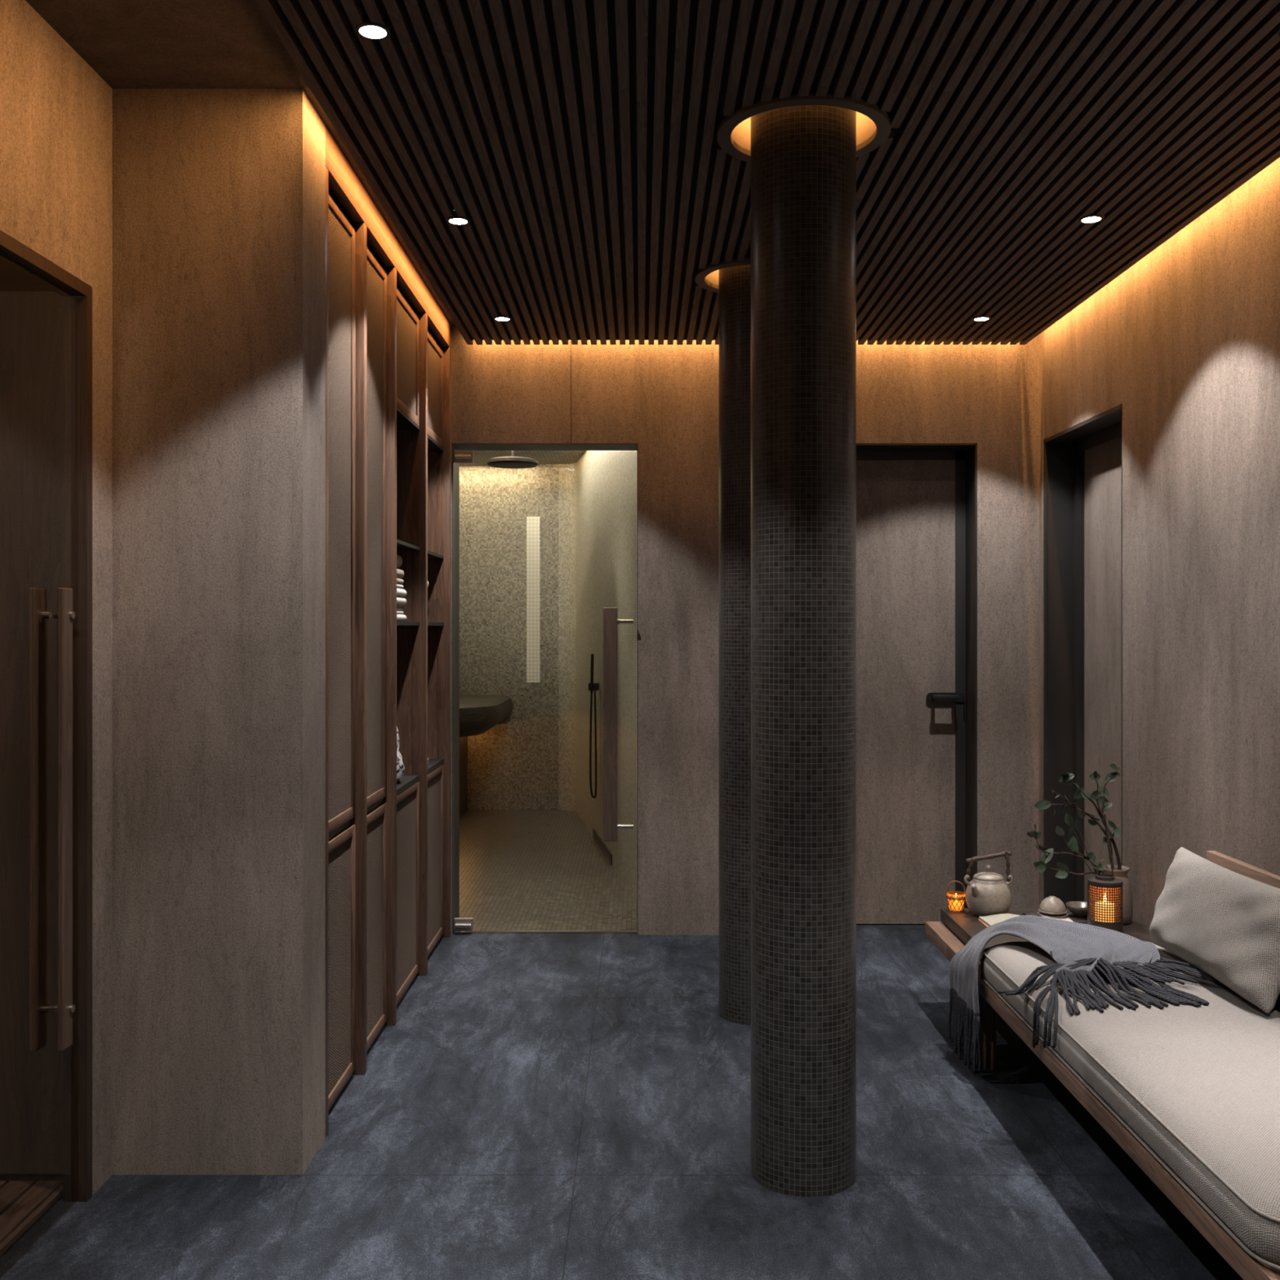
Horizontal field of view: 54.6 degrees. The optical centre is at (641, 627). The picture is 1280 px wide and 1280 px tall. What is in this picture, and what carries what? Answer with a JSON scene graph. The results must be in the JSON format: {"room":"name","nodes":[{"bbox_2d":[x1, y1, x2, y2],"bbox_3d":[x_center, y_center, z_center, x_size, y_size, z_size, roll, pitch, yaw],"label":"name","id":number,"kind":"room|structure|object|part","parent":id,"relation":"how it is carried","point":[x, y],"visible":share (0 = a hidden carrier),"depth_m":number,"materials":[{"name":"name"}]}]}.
{"room":"spa relaxation room","nodes":[
{"label":"spa relaxation room","id":0,"kind":"room"},
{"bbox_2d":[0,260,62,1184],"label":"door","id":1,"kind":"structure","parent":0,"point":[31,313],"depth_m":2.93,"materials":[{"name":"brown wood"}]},
{"bbox_2d":[0,0,112,1195],"bbox_3d":[-1.308,-0.124,1.000,0.054,2.900,4.000,0,0,0],"label":"wall","id":2,"kind":"structure","parent":0,"point":[56,110],"depth_m":2.90,"materials":[{"name":"brown wood"}]},
{"bbox_2d":[0,230,92,1201],"bbox_3d":[-1.298,0.267,2.436,0.083,2.118,0.902,0,0,0],"label":"door","id":3,"kind":"structure","parent":2,"relation":"in","point":[73,615],"depth_m":2.86,"materials":[{"name":"brown wood"}]},
{"bbox_3d":[-1.331,0.420,2.729,0.014,1.014,0.046,0,0,0],"label":"handle","id":4,"kind":"part","parent":3,"relation":"part of","materials":[{"name":"brown wood"}]},
{"bbox_3d":[-1.269,0.420,2.729,0.014,1.014,0.046,0,0,0],"label":"handle","id":5,"kind":"part","parent":3,"relation":"part of","materials":[{"name":"brown wood"}]},
{"bbox_2d":[25,0,454,324],"bbox_3d":[-1.014,-1.439,2.171,0.652,0.270,6.343,0,0,0],"label":"ceiling","id":6,"kind":"structure","parent":2,"relation":"attached to","point":[130,44],"depth_m":2.78,"materials":[{"name":"wood"}]},
{"bbox_2d":[459,464,558,809],"bbox_3d":[-1.648,0.071,7.310,2.103,2.510,3.580,0,0,0],"label":"wall","id":7,"kind":"structure","parent":0,"point":[513,765],"depth_m":9.00,"materials":[{"name":"grey tile"}]},
{"bbox_2d":[459,450,569,465],"bbox_3d":[-1.284,-1.136,7.594,1.706,0.073,1.706,0,0,0],"label":"ceiling","id":8,"kind":"structure","parent":7,"relation":"attached to","point":[480,457],"depth_m":7.90,"materials":[{"name":"tile"}]},
{"bbox_2d":[526,516,539,682],"bbox_3d":[-0.784,-0.202,8.994,0.095,1.204,0.008,0,0,0],"label":"light panel","id":9,"kind":"object","parent":7,"relation":"attached to","point":[532,522],"visible":1,"depth_m":8.99,"materials":[{"name":"beige"}]},
{"bbox_2d":[558,450,636,901],"bbox_3d":[-0.175,0.071,7.301,0.214,2.510,3.582,0,0,-11],"label":"wall","id":10,"kind":"structure","parent":0,"point":[597,492],"depth_m":7.76,"materials":[{"name":"tile"}]},
{"bbox_2d":[588,653,599,798],"bbox_3d":[-0.288,0.596,7.493,0.063,0.872,0.053,0,0,0],"label":"shower","id":11,"kind":"object","parent":10,"relation":"attached to","point":[593,686],"visible":1,"depth_m":7.47,"materials":[{"name":"black metal"}]},
{"bbox_2d":[0,809,1243,1279],"bbox_3d":[-0.450,1.355,3.950,5.100,0.061,10.300,0,0,0],"label":"floor","id":12,"kind":"structure","parent":0,"point":[533,1106],"depth_m":3.11,"materials":[{"name":"stone"}]},
{"bbox_2d":[0,1181,62,1257],"bbox_3d":[-1.651,1.316,1.812,0.610,0.020,2.225,0,0,0],"label":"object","id":13,"kind":"structure","parent":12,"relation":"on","point":[22,1203],"depth_m":2.81,"materials":[{"name":"brown wood"}]},
{"bbox_2d":[112,88,325,1174],"bbox_3d":[-1.077,0.011,3.107,0.515,2.630,0.215,0,0,0],"label":"wall pier","id":14,"kind":"object","parent":12,"relation":"on","point":[219,195],"visible":0.79,"depth_m":3.00,"materials":[{"name":"brown wood"}]},
{"bbox_2d":[325,167,366,1136],"bbox_3d":[-1.051,0.063,3.460,0.462,2.525,0.488,0,0,0],"label":"tall cabinet","id":15,"kind":"object","parent":12,"relation":"on","point":[345,241],"visible":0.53,"depth_m":3.57,"materials":[{"name":"brown wood"}]},
{"bbox_3d":[-0.848,0.063,3.233,0.055,2.525,0.034,0,0,0],"label":"post","id":16,"kind":"part","parent":15,"relation":"part of","materials":[{"name":"brown wood"}]},
{"bbox_3d":[-0.858,-0.310,3.459,0.014,1.682,0.346,0,0,0],"label":"woven panel","id":17,"kind":"part","parent":15,"relation":"part of","materials":[{"name":"wood"}]},
{"bbox_3d":[-0.858,0.943,3.459,0.014,0.669,0.346,0,0,0],"label":"woven panel","id":18,"kind":"part","parent":15,"relation":"part of","materials":[{"name":"brown fabric"}]},
{"bbox_2d":[328,819,351,839],"bbox_3d":[-1.065,0.572,3.459,0.415,0.020,0.418,0,0,0],"label":"countertop","id":19,"kind":"structure","parent":15,"relation":"on","point":[348,823],"depth_m":3.52,"materials":[{"name":"black wood"}]},
{"bbox_3d":[-0.856,-0.308,3.459,0.022,1.738,0.412,0,0,0],"label":"door","id":20,"kind":"part","parent":15,"relation":"part of","materials":[{"name":"brown wood"}]},
{"bbox_3d":[-0.856,0.945,3.459,0.022,0.725,0.412,0,0,0],"label":"door","id":21,"kind":"part","parent":15,"relation":"part of","materials":[{"name":"brown wood"}]},
{"bbox_3d":[-0.848,0.063,3.686,0.055,2.525,0.036,0,0,0],"label":"post","id":22,"kind":"part","parent":15,"relation":"part of","materials":[{"name":"brown wood"}]},
{"bbox_2d":[366,245,396,1051],"bbox_3d":[-1.051,0.063,3.930,0.462,2.525,0.452,0,0,0],"label":"tall cabinet","id":23,"kind":"object","parent":12,"relation":"on","point":[381,282],"visible":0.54,"depth_m":4.06,"materials":[{"name":"brown wood"}]},
{"bbox_3d":[-0.858,-0.310,3.913,0.014,1.682,0.346,0,0,0],"label":"woven panel","id":24,"kind":"part","parent":23,"relation":"part of","materials":[{"name":"wood"}]},
{"bbox_3d":[-0.858,0.943,3.913,0.014,0.669,0.346,0,0,0],"label":"woven panel","id":25,"kind":"part","parent":23,"relation":"part of","materials":[{"name":"brown fabric"}]},
{"bbox_2d":[366,798,383,813],"bbox_3d":[-1.065,0.572,3.913,0.415,0.020,0.418,0,0,0],"label":"countertop","id":26,"kind":"structure","parent":23,"relation":"on","point":[373,806],"depth_m":3.99,"materials":[{"name":"black wood"}]},
{"bbox_3d":[-0.856,-0.308,3.913,0.022,1.738,0.412,0,0,0],"label":"door","id":27,"kind":"part","parent":23,"relation":"part of","materials":[{"name":"brown wood"}]},
{"bbox_3d":[-0.856,0.945,3.913,0.022,0.725,0.412,0,0,0],"label":"door","id":28,"kind":"part","parent":23,"relation":"part of","materials":[{"name":"brown wood"}]},
{"bbox_3d":[-0.848,0.063,4.139,0.055,2.525,0.034,0,0,0],"label":"post","id":29,"kind":"part","parent":23,"relation":"part of","materials":[{"name":"brown wood"}]},
{"bbox_2d":[396,287,427,1004],"bbox_3d":[-1.051,0.063,4.455,0.462,2.525,0.599,0,0,0],"label":"tall cabinet","id":30,"kind":"object","parent":12,"relation":"on","point":[411,326],"visible":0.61,"depth_m":4.72,"materials":[{"name":"brown wood"}]},
{"bbox_2d":[396,613,406,621],"bbox_3d":[-1.000,-0.035,4.383,0.280,0.026,0.335,0,0,0],"label":"folded towel","id":31,"kind":"object","parent":30,"relation":"on","point":[399,617],"visible":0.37,"depth_m":4.45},
{"bbox_3d":[-1.004,-0.054,4.375,0.272,0.011,0.321,0,0,0],"label":"folded towel","id":32,"kind":"object","parent":31,"relation":"on","visible":0},
{"bbox_2d":[396,604,404,610],"bbox_3d":[-1.004,-0.070,4.375,0.272,0.020,0.321,0,0,0],"label":"folded towel","id":33,"kind":"object","parent":32,"relation":"on","point":[398,607],"visible":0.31,"depth_m":4.46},
{"bbox_2d":[396,596,406,605],"bbox_3d":[-1.000,-0.095,4.383,0.280,0.028,0.335,0,0,0],"label":"folded towel","id":34,"kind":"object","parent":33,"relation":"on","point":[400,601],"visible":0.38,"depth_m":4.46,"materials":[{"name":"fabric"}]},
{"bbox_2d":[396,588,406,597],"bbox_3d":[-1.000,-0.125,4.383,0.280,0.030,0.335,0,0,0],"label":"folded towel","id":35,"kind":"object","parent":34,"relation":"on","point":[401,593],"visible":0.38,"depth_m":4.46,"materials":[{"name":"fabric"}]},
{"bbox_2d":[396,584,404,588],"bbox_3d":[-1.004,-0.148,4.375,0.272,0.013,0.321,0,0,0],"label":"folded towel","id":36,"kind":"object","parent":35,"relation":"on","point":[398,586],"visible":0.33,"depth_m":4.48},
{"bbox_2d":[396,577,404,584],"bbox_3d":[-1.004,-0.166,4.375,0.272,0.022,0.321,0,0,0],"label":"folded towel","id":37,"kind":"object","parent":36,"relation":"on","point":[399,581],"visible":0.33,"depth_m":4.46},
{"bbox_2d":[396,568,404,578],"bbox_3d":[-0.886,-0.196,4.386,0.035,0.035,0.342,0,0,0],"label":"rolled towel","id":38,"kind":"object","parent":37,"relation":"on","point":[400,573],"visible":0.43,"depth_m":4.48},
{"bbox_2d":[396,554,402,568],"bbox_3d":[-0.896,-0.240,4.372,0.052,0.052,0.315,0,0,0],"label":"rolled towel","id":39,"kind":"object","parent":38,"relation":"on","point":[399,561],"visible":0.2,"depth_m":4.47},
{"bbox_3d":[-1.073,0.063,4.737,0.397,2.525,0.037,0,0,0],"label":"panel","id":40,"kind":"part","parent":30,"relation":"part of","materials":[{"name":"brown wood"}]},
{"bbox_3d":[-0.858,-0.973,4.437,0.014,0.357,0.490,0,0,0],"label":"woven panel","id":41,"kind":"part","parent":30,"relation":"part of","materials":[{"name":"wood"}]},
{"bbox_3d":[-0.858,0.943,4.437,0.014,0.669,0.490,0,0,0],"label":"woven panel","id":42,"kind":"part","parent":30,"relation":"part of","materials":[{"name":"brown fabric"}]},
{"bbox_3d":[-0.856,-0.971,4.437,0.022,0.413,0.556,0,0,0],"label":"door","id":43,"kind":"part","parent":30,"relation":"part of","materials":[{"name":"brown wood"}]},
{"bbox_3d":[-0.856,0.945,4.437,0.022,0.725,0.556,0,0,0],"label":"door","id":44,"kind":"part","parent":30,"relation":"part of","materials":[{"name":"brown wood"}]},
{"bbox_2d":[396,621,419,625],"bbox_3d":[-1.058,-0.014,4.437,0.427,0.014,0.562,0,0,0],"label":"shelf","id":45,"kind":"object","parent":30,"relation":"attached to","point":[398,623],"depth_m":4.49,"materials":[{"name":"black wood"}]},
{"bbox_2d":[396,539,419,550],"bbox_3d":[-1.058,-0.299,4.437,0.427,0.012,0.562,0,0,0],"label":"shelf","id":46,"kind":"object","parent":30,"relation":"attached to","point":[401,545],"depth_m":4.59,"materials":[{"name":"black wood"}]},
{"bbox_2d":[396,406,419,430],"bbox_3d":[-1.058,-0.758,4.437,0.427,0.011,0.562,0,0,0],"label":"shelf","id":47,"kind":"object","parent":30,"relation":"attached to","point":[406,420],"depth_m":4.56,"materials":[{"name":"black wood"}]},
{"bbox_2d":[396,774,419,795],"bbox_3d":[-1.058,0.572,4.437,0.427,0.020,0.562,0,0,0],"label":"countertop","id":48,"kind":"structure","parent":30,"relation":"on","point":[408,780],"depth_m":4.53,"materials":[{"name":"stone"}]},
{"bbox_2d":[396,727,404,783],"bbox_3d":[-0.899,0.439,4.464,0.092,0.245,0.091,0,0,0],"label":"ornament","id":49,"kind":"object","parent":48,"relation":"on","point":[400,766],"visible":0.2,"depth_m":4.45,"materials":[{"name":"white ceramic"}]},
{"bbox_3d":[-0.848,0.063,4.737,0.055,2.525,0.037,0,0,0],"label":"post","id":50,"kind":"part","parent":30,"relation":"part of","materials":[{"name":"brown wood"}]},
{"bbox_2d":[427,330,450,956],"bbox_3d":[-1.051,0.063,5.048,0.462,2.525,0.585,0,0,0],"label":"tall cabinet","id":51,"kind":"object","parent":12,"relation":"on","point":[438,357],"visible":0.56,"depth_m":5.30,"materials":[{"name":"brown wood"}]},
{"bbox_2d":[427,582,429,617],"bbox_3d":[-0.905,-0.141,5.060,0.080,0.238,0.080,0,0,0],"label":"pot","id":52,"kind":"object","parent":51,"relation":"on","point":[428,582],"visible":0.04,"depth_m":5.05,"materials":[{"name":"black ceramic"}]},
{"bbox_3d":[-1.073,0.063,5.320,0.397,2.525,0.040,0,0,0],"label":"panel","id":53,"kind":"part","parent":51,"relation":"part of","materials":[{"name":"brown wood"}]},
{"bbox_3d":[-0.858,-0.973,5.027,0.014,0.357,0.473,0,0,0],"label":"woven panel","id":54,"kind":"part","parent":51,"relation":"part of","materials":[{"name":"wood"}]},
{"bbox_3d":[-0.858,0.943,5.027,0.014,0.669,0.473,0,0,0],"label":"woven panel","id":55,"kind":"part","parent":51,"relation":"part of","materials":[{"name":"brown fabric"}]},
{"bbox_3d":[-0.856,-0.971,5.027,0.022,0.413,0.539,0,0,0],"label":"door","id":56,"kind":"part","parent":51,"relation":"part of","materials":[{"name":"brown wood"}]},
{"bbox_3d":[-0.856,0.945,5.027,0.022,0.725,0.539,0,0,0],"label":"door","id":57,"kind":"part","parent":51,"relation":"part of","materials":[{"name":"brown wood"}]},
{"bbox_2d":[427,622,444,625],"bbox_3d":[-1.058,-0.014,5.027,0.427,0.014,0.545,0,0,0],"label":"shelf","id":58,"kind":"object","parent":51,"relation":"attached to","point":[428,623],"depth_m":5.10,"materials":[{"name":"wood"}]},
{"bbox_2d":[427,550,444,559],"bbox_3d":[-1.058,-0.299,5.027,0.427,0.012,0.545,0,0,0],"label":"shelf","id":59,"kind":"object","parent":51,"relation":"attached to","point":[432,554],"depth_m":5.23,"materials":[{"name":"wood"}]},
{"bbox_2d":[427,435,444,451],"bbox_3d":[-1.058,-0.758,5.027,0.427,0.011,0.545,0,0,0],"label":"shelf","id":60,"kind":"object","parent":51,"relation":"attached to","point":[434,444],"depth_m":5.15,"materials":[{"name":"wood"}]},
{"bbox_2d":[427,758,444,773],"bbox_3d":[-1.058,0.572,5.027,0.427,0.020,0.545,0,0,0],"label":"countertop","id":61,"kind":"structure","parent":51,"relation":"on","point":[433,763],"depth_m":5.14,"materials":[{"name":"black metal"}]},
{"bbox_3d":[-0.848,0.063,5.320,0.055,2.525,0.040,0,0,0],"label":"post","id":62,"kind":"part","parent":51,"relation":"part of","materials":[{"name":"brown wood"}]},
{"bbox_2d":[459,694,513,817],"bbox_3d":[-1.760,0.908,8.370,1.660,0.835,1.240,0,0,0],"label":"sink","id":63,"kind":"object","parent":12,"relation":"on","point":[478,713],"visible":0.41,"depth_m":8.17,"materials":[{"name":"stone"}]},
{"bbox_3d":[-1.760,0.608,8.370,1.660,0.235,1.240,0,0,0],"label":"seat","id":64,"kind":"part","parent":63,"relation":"part of","materials":[{"name":"stone"}]},
{"bbox_2d":[589,828,612,865],"bbox_3d":[-0.245,1.294,7.340,0.028,0.061,0.894,0,0,-9],"label":"drain","id":65,"kind":"object","parent":12,"relation":"in","point":[602,848],"visible":1,"depth_m":7.27,"materials":[{"name":"brown metal"}]},
{"bbox_2d":[719,264,751,1025],"bbox_3d":[0.393,0.011,4.250,0.254,2.630,0.254,0,0,0],"label":"column","id":66,"kind":"structure","parent":12,"relation":"on","point":[735,282],"depth_m":4.15,"materials":[{"name":"tile"}]},
{"bbox_2d":[751,105,856,1197],"bbox_3d":[0.393,0.011,3.009,0.254,2.630,0.254,0,0,0],"label":"column","id":67,"kind":"structure","parent":12,"relation":"on","point":[803,157],"depth_m":2.90,"materials":[{"name":"tile"}]},
{"bbox_2d":[924,850,1279,1279],"bbox_3d":[1.351,0.980,3.160,0.678,0.692,2.520,0,0,0],"label":"daybed","id":68,"kind":"object","parent":12,"relation":"on","point":[944,940],"visible":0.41,"depth_m":2.86,"materials":[{"name":"brown wood"}]},
{"bbox_3d":[1.039,1.212,3.736,0.050,0.228,0.050,0,0,0],"label":"leg","id":69,"kind":"part","parent":68,"relation":"part of","materials":[{"name":"brown wood"}]},
{"bbox_2d":[940,908,1151,959],"bbox_3d":[1.388,1.026,4.098,0.636,0.044,0.665,0,0,0],"label":"side table","id":70,"kind":"object","parent":68,"relation":"on","point":[965,925],"visible":0.26,"depth_m":4.17,"materials":[{"name":"wood"}]},
{"bbox_2d":[945,880,965,912],"bbox_3d":[1.114,0.950,4.385,0.074,0.107,0.074,0,0,0],"label":"lantern","id":71,"kind":"object","parent":70,"relation":"on","point":[956,905],"visible":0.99,"depth_m":4.37,"materials":[{"name":"orange glass"}]},
{"bbox_3d":[1.114,0.925,4.385,0.072,0.057,0.004,0,0,0],"label":"handle","id":72,"kind":"part","parent":71,"relation":"part of","materials":[{"name":"orange wicker"}]},
{"bbox_2d":[951,893,960,910],"bbox_3d":[1.114,0.970,4.385,0.034,0.057,0.034,0,0,0],"label":"candle","id":73,"kind":"object","parent":71,"relation":"on","point":[956,905],"depth_m":4.37,"materials":[{"name":"orange wax"}]},
{"bbox_2d":[964,850,1013,916],"bbox_3d":[1.213,0.891,4.329,0.171,0.225,0.159,0,0,0],"label":"teapot","id":74,"kind":"object","parent":70,"relation":"on","point":[988,893],"visible":0.96,"depth_m":4.28,"materials":[{"name":"grey ceramic"}]},
{"bbox_3d":[1.150,0.846,4.331,0.031,0.081,0.019,0,0,11],"label":"handle cord","id":75,"kind":"part","parent":74,"relation":"part of","materials":[{"name":"brown plant"}]},
{"bbox_3d":[1.147,0.907,4.276,0.031,0.050,0.052,0,0,37],"label":"spout","id":76,"kind":"part","parent":74,"relation":"part of","materials":[{"name":"grey ceramic"}]},
{"bbox_3d":[1.213,0.854,4.330,0.104,0.046,0.104,0,0,0],"label":"lid","id":77,"kind":"part","parent":74,"relation":"part of","materials":[{"name":"grey ceramic"}]},
{"bbox_3d":[1.214,0.802,4.330,0.157,0.046,0.022,0,0,0],"label":"handle","id":78,"kind":"part","parent":74,"relation":"part of","materials":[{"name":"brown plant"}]},
{"bbox_3d":[1.280,0.838,4.330,0.023,0.096,0.019,0,0,-37],"label":"handle cord","id":79,"kind":"part","parent":74,"relation":"part of","materials":[{"name":"brown plant"}]},
{"bbox_2d":[977,913,1072,927],"bbox_3d":[1.310,0.993,4.157,0.308,0.021,0.189,0,0,0],"label":"open book","id":80,"kind":"object","parent":70,"relation":"on","point":[988,921],"visible":0.29,"depth_m":4.21,"materials":[{"name":"paper"}]},
{"bbox_2d":[1022,911,1094,923],"bbox_3d":[1.459,1.001,4.272,0.250,0.004,0.155,0,0,0],"label":"tray","id":81,"kind":"object","parent":70,"relation":"on","point":[1076,919],"visible":0.29,"depth_m":4.26,"materials":[{"name":"wood"}]},
{"bbox_2d":[1037,911,1067,918],"bbox_3d":[1.419,0.993,4.275,0.100,0.012,0.100,0,0,0],"label":"plate","id":82,"kind":"object","parent":81,"relation":"on","point":[1060,916],"visible":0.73,"depth_m":4.26,"materials":[{"name":"ceramic"}]},
{"bbox_2d":[1038,908,1066,915],"bbox_3d":[1.419,0.981,4.275,0.094,0.012,0.094,0,0,0],"label":"plate","id":83,"kind":"object","parent":82,"relation":"on","point":[1046,913],"visible":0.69,"depth_m":4.24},
{"bbox_2d":[1039,896,1066,912],"bbox_3d":[1.419,0.952,4.275,0.089,0.046,0.089,0,0,0],"label":"cup","id":84,"kind":"object","parent":83,"relation":"on","point":[1051,904],"visible":1,"depth_m":4.25,"materials":[{"name":"grey ceramic"}]},
{"bbox_2d":[1066,901,1094,917],"bbox_3d":[1.520,0.978,4.285,0.098,0.041,0.098,0,0,0],"label":"clay bowl","id":85,"kind":"object","parent":81,"relation":"on","point":[1079,908],"visible":0.78,"depth_m":4.27,"materials":[{"name":"ceramic"}]},
{"bbox_2d":[1087,859,1123,933],"bbox_3d":[1.523,0.883,4.070,0.111,0.242,0.111,0,0,-41],"label":"lantern","id":86,"kind":"object","parent":70,"relation":"on","point":[1104,913],"visible":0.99,"depth_m":4.03,"materials":[{"name":"brown metal"}]},
{"bbox_3d":[1.523,0.790,4.070,0.057,0.056,0.004,0,0,0],"label":"handle","id":87,"kind":"part","parent":86,"relation":"part of","materials":[{"name":"brown metal"}]},
{"bbox_2d":[1095,895,1114,922],"bbox_3d":[1.523,0.930,4.070,0.062,0.120,0.062,0,0,0],"label":"candle","id":88,"kind":"object","parent":86,"relation":"on","point":[1100,906],"depth_m":4.03,"materials":[{"name":"beige wax"}]},
{"bbox_3d":[1.523,0.829,4.070,0.111,0.029,0.111,0,0,0],"label":"lid","id":89,"kind":"part","parent":86,"relation":"part of","materials":[{"name":"brown metal"}]},
{"bbox_2d":[1102,864,1133,924],"bbox_3d":[1.615,0.911,4.225,0.114,0.185,0.114,0,0,0],"label":"clay vase","id":90,"kind":"object","parent":70,"relation":"on","point":[1127,903],"visible":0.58,"depth_m":4.18,"materials":[{"name":"ceramic"}]},
{"bbox_2d":[1026,764,1121,878],"bbox_3d":[1.456,0.675,4.199,0.380,0.418,0.134,0,0,-12],"label":"leafy branches","id":91,"kind":"object","parent":90,"relation":"in","point":[1067,778],"visible":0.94,"depth_m":4.19,"materials":[{"name":"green plant"}]},
{"bbox_2d":[980,941,1279,1270],"bbox_3d":[1.303,0.986,2.864,0.596,0.124,1.779,0,0,0],"label":"mattress","id":92,"kind":"object","parent":68,"relation":"on","point":[1198,1087],"visible":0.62,"depth_m":2.60,"materials":[{"name":"fabric"}]},
{"bbox_2d":[947,915,1217,1073],"bbox_3d":[1.242,1.083,3.438,0.592,0.451,0.927,0,0,2],"label":"throw blanket","id":93,"kind":"object","parent":92,"relation":"on","point":[1077,948],"visible":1,"depth_m":3.31,"materials":[{"name":"fabric"}]},
{"bbox_2d":[1149,847,1279,1013],"bbox_3d":[1.526,0.775,3.262,0.176,0.278,0.667,0,0,0],"label":"cushion","id":94,"kind":"object","parent":92,"relation":"on","point":[1224,922],"visible":1,"depth_m":3.14,"materials":[{"name":"fabric"}]},
{"bbox_3d":[1.617,0.841,2.785,0.026,0.414,1.470,0,0,0],"label":"backrest","id":95,"kind":"part","parent":68,"relation":"part of","materials":[{"name":"brown wood"}]},
{"bbox_2d":[427,324,1038,934],"bbox_3d":[-0.375,-0.124,5.492,4.650,2.900,0.297,0,0,0],"label":"wall","id":96,"kind":"structure","parent":0,"point":[664,399],"depth_m":5.34,"materials":[{"name":"brown wood"}]},
{"bbox_2d":[325,125,451,349],"bbox_3d":[-0.835,-1.252,4.279,0.030,0.104,2.128,0,0,0],"label":"trim","id":97,"kind":"structure","parent":96,"relation":"attached to","point":[344,182],"depth_m":3.91,"materials":[{"name":"brown wood"}]},
{"bbox_2d":[452,443,638,934],"bbox_3d":[-0.416,0.266,5.413,0.803,2.120,0.213,0,0,0],"label":"door","id":98,"kind":"structure","parent":96,"relation":"in","point":[461,452],"depth_m":5.34,"materials":[{"name":"clear glass"}]},
{"bbox_3d":[-0.133,0.416,5.319,0.060,1.003,0.022,0,0,0],"label":"handle","id":99,"kind":"part","parent":98,"relation":"part of","materials":[{"name":"brown wood"}]},
{"bbox_2d":[856,443,977,924],"bbox_3d":[1.028,0.266,5.454,0.856,2.120,0.222,0,0,0],"label":"door","id":100,"kind":"structure","parent":96,"relation":"in","point":[917,503],"depth_m":5.51,"materials":[{"name":"brown wood"}]},
{"bbox_3d":[1.343,0.309,5.474,0.112,0.022,0.055,0,0,0],"label":"lever","id":101,"kind":"part","parent":100,"relation":"part of","materials":[{"name":"black metal"}]},
{"bbox_3d":[1.362,0.310,5.508,0.189,0.040,0.013,0,0,0],"label":"handle plate","id":102,"kind":"part","parent":100,"relation":"part of","materials":[{"name":"black metal"}]},
{"bbox_2d":[255,0,1279,464],"bbox_3d":[-0.300,-1.439,3.950,4.800,0.510,10.300,0,0,0],"label":"ceiling","id":103,"kind":"structure","parent":0,"point":[577,140],"depth_m":3.06,"materials":[{"name":"wood"}]},
{"bbox_2d":[354,13,391,39],"bbox_3d":[-0.540,-1.208,2.493,0.072,0.021,0.072,0,0,0],"label":"recessed light","id":104,"kind":"object","parent":103,"relation":"in","point":[367,29],"visible":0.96,"depth_m":2.48,"materials":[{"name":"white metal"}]},
{"bbox_2d":[445,210,470,225],"bbox_3d":[-0.540,-1.208,3.655,0.072,0.021,0.072,0,0,0],"label":"recessed light","id":105,"kind":"object","parent":103,"relation":"in","point":[455,220],"visible":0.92,"depth_m":3.64,"materials":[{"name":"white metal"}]},
{"bbox_2d":[493,311,511,321],"bbox_3d":[-0.540,-1.208,4.815,0.072,0.021,0.072,0,0,0],"label":"recessed light","id":106,"kind":"object","parent":103,"relation":"in","point":[500,318],"visible":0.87,"depth_m":4.80,"materials":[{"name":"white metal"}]},
{"bbox_2d":[487,450,537,468],"bbox_3d":[-0.685,-1.021,6.600,0.272,0.324,0.272,0,0,0],"label":"shower","id":107,"kind":"object","parent":103,"relation":"hanging from","point":[504,462],"visible":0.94,"depth_m":6.52,"materials":[{"name":"brown metal"}]},
{"bbox_2d":[694,255,751,293],"bbox_3d":[0.393,-1.249,4.250,0.418,0.109,0.418,0,0,0],"label":"recessed light","id":108,"kind":"object","parent":103,"relation":"attached to","point":[708,278],"depth_m":4.21,"materials":[{"name":"brown metal"}]},
{"bbox_2d":[716,91,890,163],"bbox_3d":[0.393,-1.249,3.009,0.418,0.109,0.418,0,0,0],"label":"recessed light","id":109,"kind":"object","parent":103,"relation":"attached to","point":[873,125],"depth_m":2.95,"materials":[{"name":"brown metal"}]},
{"bbox_2d":[972,312,991,321],"bbox_3d":[1.322,-1.208,4.815,0.072,0.021,0.072,0,0,0],"label":"recessed light","id":110,"kind":"object","parent":103,"relation":"in","point":[981,318],"visible":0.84,"depth_m":4.81,"materials":[{"name":"black metal"}]},
{"bbox_2d":[1078,209,1104,223],"bbox_3d":[1.322,-1.208,3.640,0.072,0.021,0.072,0,0,0],"label":"recessed light","id":111,"kind":"object","parent":103,"relation":"in","point":[1093,218],"visible":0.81,"depth_m":3.63,"materials":[{"name":"black metal"}]},
{"bbox_2d":[1038,157,1279,926],"bbox_3d":[1.834,-0.124,2.171,0.240,2.900,6.343,0,0,0],"label":"wall","id":112,"kind":"structure","parent":0,"point":[1186,338],"depth_m":3.85,"materials":[{"name":"brown wood"}]},
{"bbox_2d":[1043,404,1122,908],"bbox_3d":[1.811,0.264,4.840,0.202,2.123,0.851,0,0,0],"label":"door","id":113,"kind":"structure","parent":112,"relation":"in","point":[1082,462],"depth_m":5.21,"materials":[{"name":"brown wood"}]}
]}

